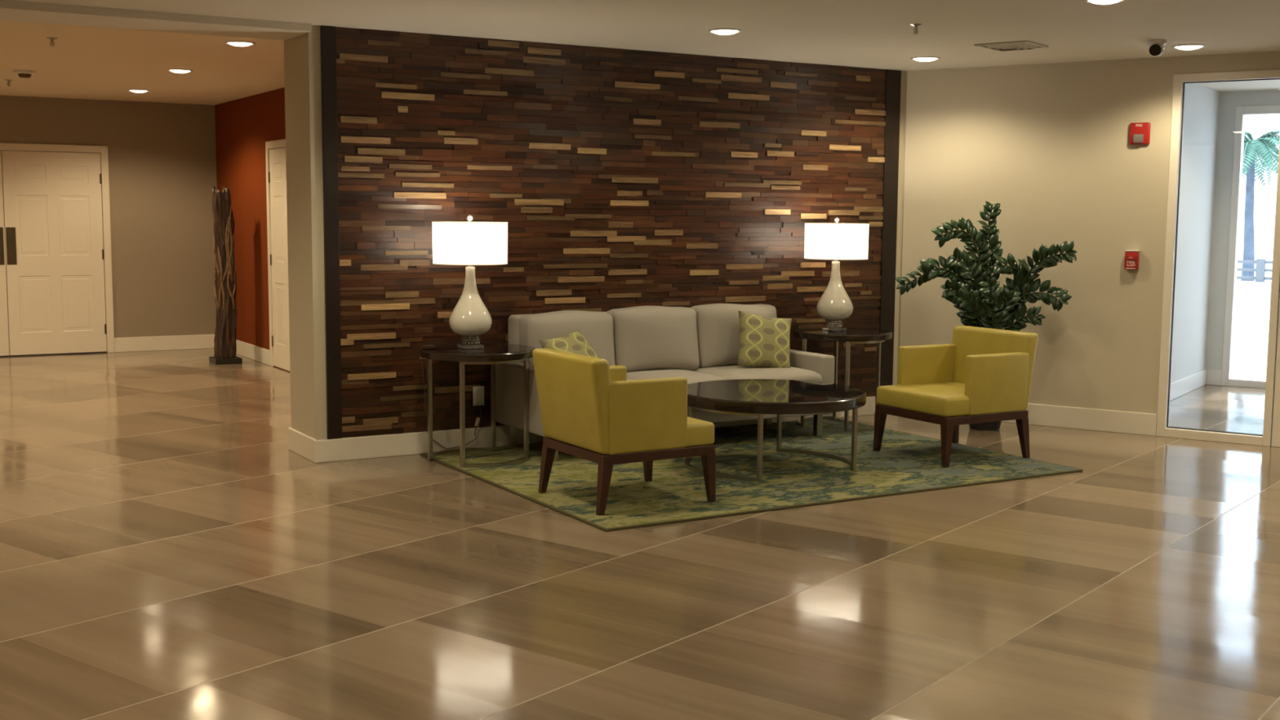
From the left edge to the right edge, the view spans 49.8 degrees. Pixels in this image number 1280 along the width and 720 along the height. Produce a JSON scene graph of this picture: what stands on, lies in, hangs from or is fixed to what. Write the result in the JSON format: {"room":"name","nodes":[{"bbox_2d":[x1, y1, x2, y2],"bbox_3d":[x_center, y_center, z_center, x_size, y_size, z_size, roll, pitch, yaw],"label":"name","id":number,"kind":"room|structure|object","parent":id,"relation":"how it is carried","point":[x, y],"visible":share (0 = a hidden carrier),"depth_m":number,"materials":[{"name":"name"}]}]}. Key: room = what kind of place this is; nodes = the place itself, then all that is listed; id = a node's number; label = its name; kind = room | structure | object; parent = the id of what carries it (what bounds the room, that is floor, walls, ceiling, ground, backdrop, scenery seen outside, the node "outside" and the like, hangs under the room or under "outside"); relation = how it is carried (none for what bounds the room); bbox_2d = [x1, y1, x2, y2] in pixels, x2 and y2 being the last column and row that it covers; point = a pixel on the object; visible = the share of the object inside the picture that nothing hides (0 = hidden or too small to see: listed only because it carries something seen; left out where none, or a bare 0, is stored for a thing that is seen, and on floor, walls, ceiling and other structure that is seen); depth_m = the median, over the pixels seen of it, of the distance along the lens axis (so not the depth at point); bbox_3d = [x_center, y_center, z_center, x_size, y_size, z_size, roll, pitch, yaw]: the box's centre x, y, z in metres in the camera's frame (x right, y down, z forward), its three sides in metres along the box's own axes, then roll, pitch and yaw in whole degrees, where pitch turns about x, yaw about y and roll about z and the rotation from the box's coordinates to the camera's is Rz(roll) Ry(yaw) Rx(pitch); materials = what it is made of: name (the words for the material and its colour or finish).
{"room":"hotel lobby","nodes":[
{"label":"hotel lobby","id":0,"kind":"room"},
{"bbox_2d":[0,95,217,355],"bbox_3d":[-7.735,-1.284,12.789,7.790,2.665,0.120,-3,7,-30],"label":"wall","id":1,"kind":"structure","parent":0,"point":[162,156],"depth_m":14.29,"materials":[{"name":"paint"}]},
{"bbox_2d":[0,142,114,357],"bbox_3d":[-6.266,-1.079,13.620,1.972,2.105,0.054,-3,7,-30],"label":"door","id":2,"kind":"structure","parent":1,"relation":"in","point":[55,256],"depth_m":13.84,"materials":[{"name":"white paint"}]},
{"bbox_2d":[114,333,214,352],"bbox_3d":[-4.954,-0.178,14.489,1.084,0.150,0.016,-3,7,-30],"label":"baseboard","id":3,"kind":"structure","parent":1,"relation":"attached to","point":[191,341],"depth_m":14.46,"materials":[{"name":"white paint"}]},
{"bbox_2d":[0,20,284,105],"bbox_3d":[-6.031,-2.244,9.821,7.800,0.100,6.830,-3,7,-30],"label":"ceiling","id":4,"kind":"structure","parent":0,"point":[84,62],"depth_m":10.50,"materials":[{"name":"paint"}]},
{"bbox_2d":[4,79,13,86],"bbox_3d":[-5.413,-2.375,11.829,0.068,0.056,0.068,-3,7,-30],"label":"sprinkler head","id":5,"kind":"object","parent":4,"relation":"attached to","point":[7,80],"visible":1,"depth_m":11.82},
{"bbox_2d":[13,69,35,78],"bbox_3d":[-4.924,-2.286,11.037,0.170,0.058,0.170,-3,7,-30],"label":"smoke detector","id":6,"kind":"object","parent":4,"relation":"attached to","point":[24,73],"visible":1,"depth_m":10.99,"materials":[{"name":"white plastic"}]},
{"bbox_2d":[46,37,57,46],"bbox_3d":[-3.794,-2.050,8.901,0.068,0.056,0.068,-3,7,-30],"label":"sprinkler head","id":7,"kind":"object","parent":4,"relation":"attached to","point":[51,39],"visible":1,"depth_m":8.89},
{"bbox_2d":[127,88,149,93],"bbox_3d":[-4.635,-2.483,12.750,0.196,0.023,0.196,-3,7,-30],"label":"recessed light","id":8,"kind":"object","parent":4,"relation":"in","point":[138,91],"visible":1,"depth_m":12.70,"materials":[{"name":"beige"}]},
{"bbox_2d":[166,68,192,73],"bbox_3d":[-3.630,-2.277,10.884,0.196,0.023,0.196,-3,7,-30],"label":"recessed light","id":9,"kind":"object","parent":4,"relation":"in","point":[175,70],"visible":1,"depth_m":10.83,"materials":[{"name":"beige"}]},
{"bbox_2d":[224,40,255,46],"bbox_3d":[-2.630,-2.076,9.069,0.196,0.023,0.196,-3,7,-30],"label":"recessed light","id":10,"kind":"object","parent":4,"relation":"in","point":[238,43],"visible":1,"depth_m":9.02,"materials":[{"name":"white plastic"}]},
{"bbox_2d":[214,87,289,372],"bbox_3d":[-2.746,-1.144,11.842,0.120,2.665,6.610,-3,7,-30],"label":"wall","id":11,"kind":"structure","parent":0,"point":[243,126],"depth_m":13.54,"materials":[{"name":"paint"}]},
{"bbox_2d":[235,339,270,365],"bbox_3d":[-2.815,0.112,11.941,0.016,0.145,6.610,-3,7,-30],"label":"baseboard","id":12,"kind":"structure","parent":11,"relation":"attached to","point":[260,354],"depth_m":13.60,"materials":[{"name":"white paint"}]},
{"bbox_2d":[265,138,289,371],"bbox_3d":[-3.210,-0.940,12.535,0.054,2.105,1.060,-3,7,-30],"label":"door","id":13,"kind":"structure","parent":11,"relation":"in","point":[276,166],"depth_m":12.73,"materials":[{"name":"white paint"}]},
{"bbox_2d":[284,25,906,439],"bbox_3d":[0.012,-0.857,9.355,4.705,2.665,0.509,-3,7,-30],"label":"wall","id":14,"kind":"structure","parent":0,"point":[402,97],"depth_m":8.70,"materials":[{"name":"brown wood"}]},
{"bbox_2d":[0,0,311,40],"bbox_3d":[-4.756,-1.832,6.361,6.445,0.208,0.505,-3,7,-30],"label":"ceiling beam","id":15,"kind":"structure","parent":14,"relation":"attached to","point":[10,10],"depth_m":7.48,"materials":[{"name":"paint"}]},
{"bbox_2d":[320,25,342,439],"bbox_3d":[-1.792,-0.720,8.012,0.085,2.388,0.024,-3,7,-30],"label":"trim","id":16,"kind":"structure","parent":14,"relation":"attached to","point":[328,33],"depth_m":8.00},
{"bbox_2d":[472,386,484,405],"bbox_3d":[-1.003,0.223,8.572,0.076,0.120,0.010,-3,7,-30],"label":"power outlet","id":17,"kind":"object","parent":14,"relation":"attached to","point":[477,391],"visible":1,"depth_m":8.57,"materials":[{"name":"white plastic"}]},
{"bbox_2d":[432,405,481,449],"bbox_3d":[-1.137,0.421,8.487,0.360,0.254,0.022,-4,7,-34],"label":"lamp cord","id":18,"kind":"object","parent":17,"relation":"hanging from","point":[477,420],"visible":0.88,"depth_m":8.55,"materials":[{"name":"plastic"}]},
{"bbox_2d":[475,389,481,394],"bbox_3d":[-1.002,0.200,8.567,0.034,0.028,0.004,-3,7,-30],"label":"socket","id":19,"kind":"object","parent":17,"relation":"attached to","point":[477,391],"depth_m":8.56,"materials":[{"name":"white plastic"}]},
{"bbox_2d":[475,397,481,402],"bbox_3d":[-1.002,0.247,8.572,0.034,0.028,0.004,-3,7,-30],"label":"socket","id":20,"kind":"object","parent":17,"relation":"attached to","point":[477,399],"depth_m":8.57,"materials":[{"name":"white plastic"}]},
{"bbox_2d":[288,395,875,462],"bbox_3d":[-0.114,0.405,9.425,4.470,0.138,0.530,-3,7,-30],"label":"baseboard","id":21,"kind":"structure","parent":14,"relation":"attached to","point":[321,451],"depth_m":8.37,"materials":[{"name":"white paint"}]},
{"bbox_2d":[879,69,901,386],"bbox_3d":[1.830,-0.919,10.148,0.135,2.388,0.024,-3,7,-30],"label":"trim","id":22,"kind":"structure","parent":14,"relation":"attached to","point":[893,77],"depth_m":10.12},
{"bbox_2d":[0,348,1279,719],"bbox_3d":[1.268,0.706,7.821,18.051,0.100,18.350,-3,7,-30],"label":"floor","id":23,"kind":"structure","parent":0,"point":[166,553],"depth_m":5.54,"materials":[{"name":"tile"}]},
{"bbox_2d":[208,185,242,364],"bbox_3d":[-3.995,-0.818,13.233,0.252,1.704,0.270,-3,7,-30],"label":"driftwood sculpture","id":24,"kind":"object","parent":23,"relation":"on","point":[224,277],"visible":1,"depth_m":13.18,"materials":[{"name":"dark brown wood"}]},
{"bbox_2d":[420,418,1083,531],"bbox_3d":[0.618,0.605,8.182,3.170,0.014,2.310,-3,7,-30],"label":"area rug","id":25,"kind":"object","parent":23,"relation":"on","point":[905,463],"visible":0.94,"depth_m":7.78,"materials":[{"name":"green carpet"}]},
{"bbox_2d":[419,342,535,467],"bbox_3d":[-0.956,0.258,8.148,0.680,0.659,0.680,-5,8,-41],"label":"side table","id":26,"kind":"object","parent":25,"relation":"on","point":[492,353],"visible":0.94,"depth_m":8.03,"materials":[{"name":"brown wood"}]},
{"bbox_2d":[421,345,435,414],"bbox_3d":[-1.262,0.129,8.255,0.083,0.442,0.040,1,6,3],"label":"lamp cord","id":27,"kind":"object","parent":26,"relation":"hanging from","point":[424,345],"visible":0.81,"depth_m":8.25,"materials":[{"name":"black plastic"}]},
{"bbox_2d":[431,214,507,349],"bbox_3d":[-0.993,-0.457,8.069,0.441,0.778,0.441,-3,7,-30],"label":"table lamp","id":28,"kind":"object","parent":26,"relation":"on","point":[468,243],"visible":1,"depth_m":7.92,"materials":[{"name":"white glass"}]},
{"bbox_2d":[532,348,715,515],"bbox_3d":[-0.089,0.330,7.066,0.724,0.758,0.658,-3,7,-31],"label":"armchair","id":29,"kind":"object","parent":25,"relation":"on","point":[589,410],"visible":1,"depth_m":6.79,"materials":[{"name":"yellow fabric"}]},
{"bbox_2d":[495,303,834,461],"bbox_3d":[0.194,0.097,8.805,2.120,0.859,0.775,-3,7,-30],"label":"sofa","id":30,"kind":"object","parent":25,"relation":"on","point":[696,344],"visible":0.52,"depth_m":8.76,"materials":[{"name":"grey fabric"}]},
{"bbox_2d":[519,310,615,365],"bbox_3d":[-0.448,-0.099,8.621,0.607,0.411,0.289,-3,7,-30],"label":"cushion","id":31,"kind":"object","parent":30,"relation":"on","point":[598,328],"depth_m":8.53,"materials":[{"name":"grey fabric"}]},
{"bbox_2d":[538,329,598,358],"bbox_3d":[-0.388,0.004,8.294,0.255,0.342,0.412,5,7,34],"label":"throw pillow","id":32,"kind":"object","parent":30,"relation":"on","point":[575,342],"visible":0.28,"depth_m":8.27,"materials":[{"name":"fabric"}]},
{"bbox_2d":[606,305,699,372],"bbox_3d":[0.086,-0.136,8.934,0.622,0.426,0.285,-3,7,-30],"label":"cushion","id":33,"kind":"object","parent":30,"relation":"on","point":[647,338],"depth_m":8.81,"materials":[{"name":"grey fabric"}]},
{"bbox_2d":[626,369,724,384],"bbox_3d":[0.180,0.170,8.683,0.570,0.181,0.565,-3,7,-30],"label":"seat cushion","id":34,"kind":"object","parent":30,"relation":"on","point":[692,376],"depth_m":8.59,"materials":[{"name":"grey fabric"}]},
{"bbox_2d":[689,303,777,368],"bbox_3d":[0.635,-0.166,9.257,0.641,0.426,0.281,-3,7,-30],"label":"cushion","id":35,"kind":"object","parent":30,"relation":"on","point":[717,325],"depth_m":9.08,"materials":[{"name":"grey fabric"}]},
{"bbox_2d":[693,365,822,382],"bbox_3d":[0.744,0.139,9.015,0.728,0.181,0.565,-3,7,-30],"label":"seat cushion","id":36,"kind":"object","parent":30,"relation":"on","point":[810,373],"depth_m":8.88,"materials":[{"name":"grey fabric"}]},
{"bbox_2d":[737,310,791,368],"bbox_3d":[0.819,-0.117,9.046,0.425,0.413,0.205,-1,6,-13],"label":"throw pillow","id":37,"kind":"object","parent":30,"relation":"on","point":[764,341],"visible":0.98,"depth_m":8.99,"materials":[{"name":"fabric"}]},
{"bbox_2d":[684,378,866,481],"bbox_3d":[0.758,0.394,8.014,1.090,0.444,1.090,-3,7,-30],"label":"coffee table","id":38,"kind":"object","parent":25,"relation":"on","point":[757,397],"visible":0.85,"depth_m":7.75,"materials":[{"name":"brown wood"}]},
{"bbox_2d":[792,326,892,431],"bbox_3d":[1.397,0.125,9.575,0.680,0.659,0.680,5,8,36],"label":"side table","id":39,"kind":"object","parent":25,"relation":"on","point":[852,335],"visible":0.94,"depth_m":9.36,"materials":[{"name":"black metal"}]},
{"bbox_2d":[804,217,869,331],"bbox_3d":[1.347,-0.591,9.495,0.441,0.778,0.441,-3,7,-30],"label":"table lamp","id":40,"kind":"object","parent":39,"relation":"on","point":[837,241],"visible":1,"depth_m":9.35,"materials":[{"name":"white fabric"}]},
{"bbox_2d":[873,325,1038,467],"bbox_3d":[1.927,0.201,8.432,0.724,0.758,0.658,-3,7,-30],"label":"armchair","id":41,"kind":"object","parent":25,"relation":"on","point":[984,375],"visible":1,"depth_m":8.28,"materials":[{"name":"yellow fabric"}]},
{"bbox_2d":[895,200,1076,431],"bbox_3d":[2.339,-0.299,9.449,1.175,1.573,0.431,1,6,9],"label":"potted plant","id":42,"kind":"object","parent":23,"relation":"on","point":[980,303],"visible":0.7,"depth_m":9.43,"materials":[{"name":"green plant"}]},
{"bbox_2d":[14,0,1279,92],"bbox_3d":[2.185,-1.545,4.112,16.079,0.136,11.500,-3,7,-30],"label":"ceiling","id":43,"kind":"structure","parent":0,"point":[859,33],"depth_m":7.67,"materials":[{"name":"paint"}]},
{"bbox_2d":[707,28,742,35],"bbox_3d":[0.488,-1.886,7.940,0.196,0.023,0.196,-3,7,-30],"label":"recessed light","id":44,"kind":"object","parent":43,"relation":"in","point":[717,31],"visible":1,"depth_m":7.89,"materials":[{"name":"white plastic"}]},
{"bbox_2d":[909,23,922,35],"bbox_3d":[1.526,-1.828,7.629,0.068,0.056,0.068,-3,7,-30],"label":"sprinkler head","id":45,"kind":"object","parent":43,"relation":"attached to","point":[915,25],"visible":1,"depth_m":7.62},
{"bbox_2d":[910,56,940,62],"bbox_3d":[1.912,-2.013,9.244,0.196,0.023,0.196,-3,7,-30],"label":"recessed light","id":46,"kind":"object","parent":43,"relation":"in","point":[924,59],"visible":1,"depth_m":9.20,"materials":[{"name":"beige"}]},
{"bbox_2d":[973,40,1048,51],"bbox_3d":[2.293,-1.930,8.519,0.340,0.028,0.340,5,8,38],"label":"ceiling vent","id":47,"kind":"object","parent":43,"relation":"in","point":[1018,45],"visible":1,"depth_m":8.46,"materials":[{"name":"metal"}]},
{"bbox_2d":[1084,0,1124,4],"bbox_3d":[2.254,-1.738,6.684,0.196,0.023,0.196,-3,7,-30],"label":"recessed light","id":48,"kind":"object","parent":43,"relation":"in","point":[1096,2],"visible":1,"depth_m":6.66,"materials":[{"name":"beige"}]},
{"bbox_2d":[1146,39,1166,57],"bbox_3d":[3.084,-1.860,8.240,0.113,0.096,0.110,-3,7,-30],"label":"security camera","id":49,"kind":"object","parent":43,"relation":"attached to","point":[1156,48],"visible":1,"depth_m":8.20,"materials":[{"name":"white plastic"}]},
{"bbox_2d":[1171,44,1205,49],"bbox_3d":[3.374,-1.920,8.482,0.196,0.023,0.196,-3,7,-30],"label":"recessed light","id":50,"kind":"object","parent":43,"relation":"in","point":[1182,46],"visible":1,"depth_m":8.43,"materials":[{"name":"beige"}]},
{"bbox_2d":[899,51,1279,432],"bbox_3d":[5.857,-0.614,7.718,9.300,2.620,0.141,4,7,33],"label":"wall","id":51,"kind":"structure","parent":0,"point":[1048,144],"depth_m":9.54,"materials":[{"name":"beige paint"}]},
{"bbox_2d":[1001,403,1156,435],"bbox_3d":[2.709,0.379,9.826,1.868,0.150,0.019,4,7,33],"label":"baseboard","id":52,"kind":"structure","parent":51,"relation":"attached to","point":[1079,418],"depth_m":9.54,"materials":[{"name":"white paint"}]},
{"bbox_2d":[1124,249,1139,270],"bbox_3d":[3.313,-0.674,9.294,0.088,0.130,0.051,4,7,33],"label":"station","id":53,"kind":"object","parent":51,"relation":"attached to","point":[1131,257],"visible":1,"depth_m":9.28,"materials":[{"name":"red plastic"}]},
{"bbox_2d":[1128,122,1150,144],"bbox_3d":[3.331,-1.511,9.200,0.132,0.144,0.048,4,7,33],"label":"fire alarm strobe","id":54,"kind":"object","parent":51,"relation":"attached to","point":[1140,132],"visible":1,"depth_m":9.19,"materials":[{"name":"red plastic"}]},
{"bbox_2d":[1155,69,1279,446],"bbox_3d":[3.822,-0.662,9.040,0.710,2.404,0.112,4,7,33],"label":"window frame","id":55,"kind":"structure","parent":51,"relation":"in","point":[1163,429],"depth_m":9.10,"materials":[{"name":"white paint"}]},
{"bbox_2d":[1271,299,1279,447],"bbox_3d":[4.617,-0.601,8.518,1.184,2.404,0.108,4,7,33],"label":"trim","id":56,"kind":"structure","parent":51,"relation":"attached to","point":[1276,416],"depth_m":8.88,"materials":[{"name":"white paint"}]},
{"bbox_2d":[1170,83,1219,382],"bbox_3d":[4.139,-0.982,10.879,0.116,2.656,3.260,4,7,33],"label":"wall","id":57,"kind":"structure","parent":0,"point":[1201,115],"depth_m":11.51,"materials":[{"name":"grey paint"}]},
{"bbox_2d":[1169,368,1222,400],"bbox_3d":[4.200,0.282,10.889,0.140,0.140,3.133,4,7,33],"label":"baseboard","id":58,"kind":"structure","parent":57,"relation":"attached to","point":[1184,385],"depth_m":11.83,"materials":[{"name":"white paint"}]},
{"bbox_2d":[1205,89,1279,369],"bbox_3d":[6.400,-0.955,11.262,3.235,2.556,0.127,4,7,33],"label":"wall","id":59,"kind":"structure","parent":0,"point":[1228,101],"depth_m":12.03,"materials":[{"name":"grey paint"}]},
{"bbox_2d":[1221,105,1279,388],"bbox_3d":[5.560,-0.953,11.799,0.965,2.425,0.112,4,7,33],"label":"door frame","id":60,"kind":"structure","parent":59,"relation":"in","point":[1241,111],"depth_m":12.00,"materials":[{"name":"white paint"}]},
{"label":"outside","id":61,"kind":"structure","parent":0,"visible":0},
{"bbox_2d":[1231,245,1273,380],"bbox_3d":[26.435,-2.321,38.065,90.317,0.075,91.948,-3,7,-30],"label":"ground","id":62,"kind":"structure","parent":61,"point":[1251,321],"depth_m":17.60,"materials":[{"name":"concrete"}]},
{"bbox_2d":[1235,280,1271,304],"bbox_3d":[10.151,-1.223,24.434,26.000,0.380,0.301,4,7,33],"label":"wall","id":63,"kind":"structure","parent":62,"relation":"on","point":[1246,291],"depth_m":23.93,"materials":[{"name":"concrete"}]},
{"bbox_2d":[1236,258,1272,281],"bbox_3d":[10.154,-1.611,24.392,18.000,0.400,0.121,4,7,33],"label":"railing","id":64,"kind":"object","parent":63,"relation":"on","point":[1260,269],"visible":0.18,"depth_m":23.94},
{"bbox_2d":[1240,129,1279,280],"bbox_3d":[11.609,-2.797,26.393,2.313,3.143,2.354,-3,7,-30],"label":"palm tree","id":65,"kind":"object","parent":62,"relation":"on","point":[1260,148],"visible":0.59,"depth_m":26.35,"materials":[{"name":"green plant"}]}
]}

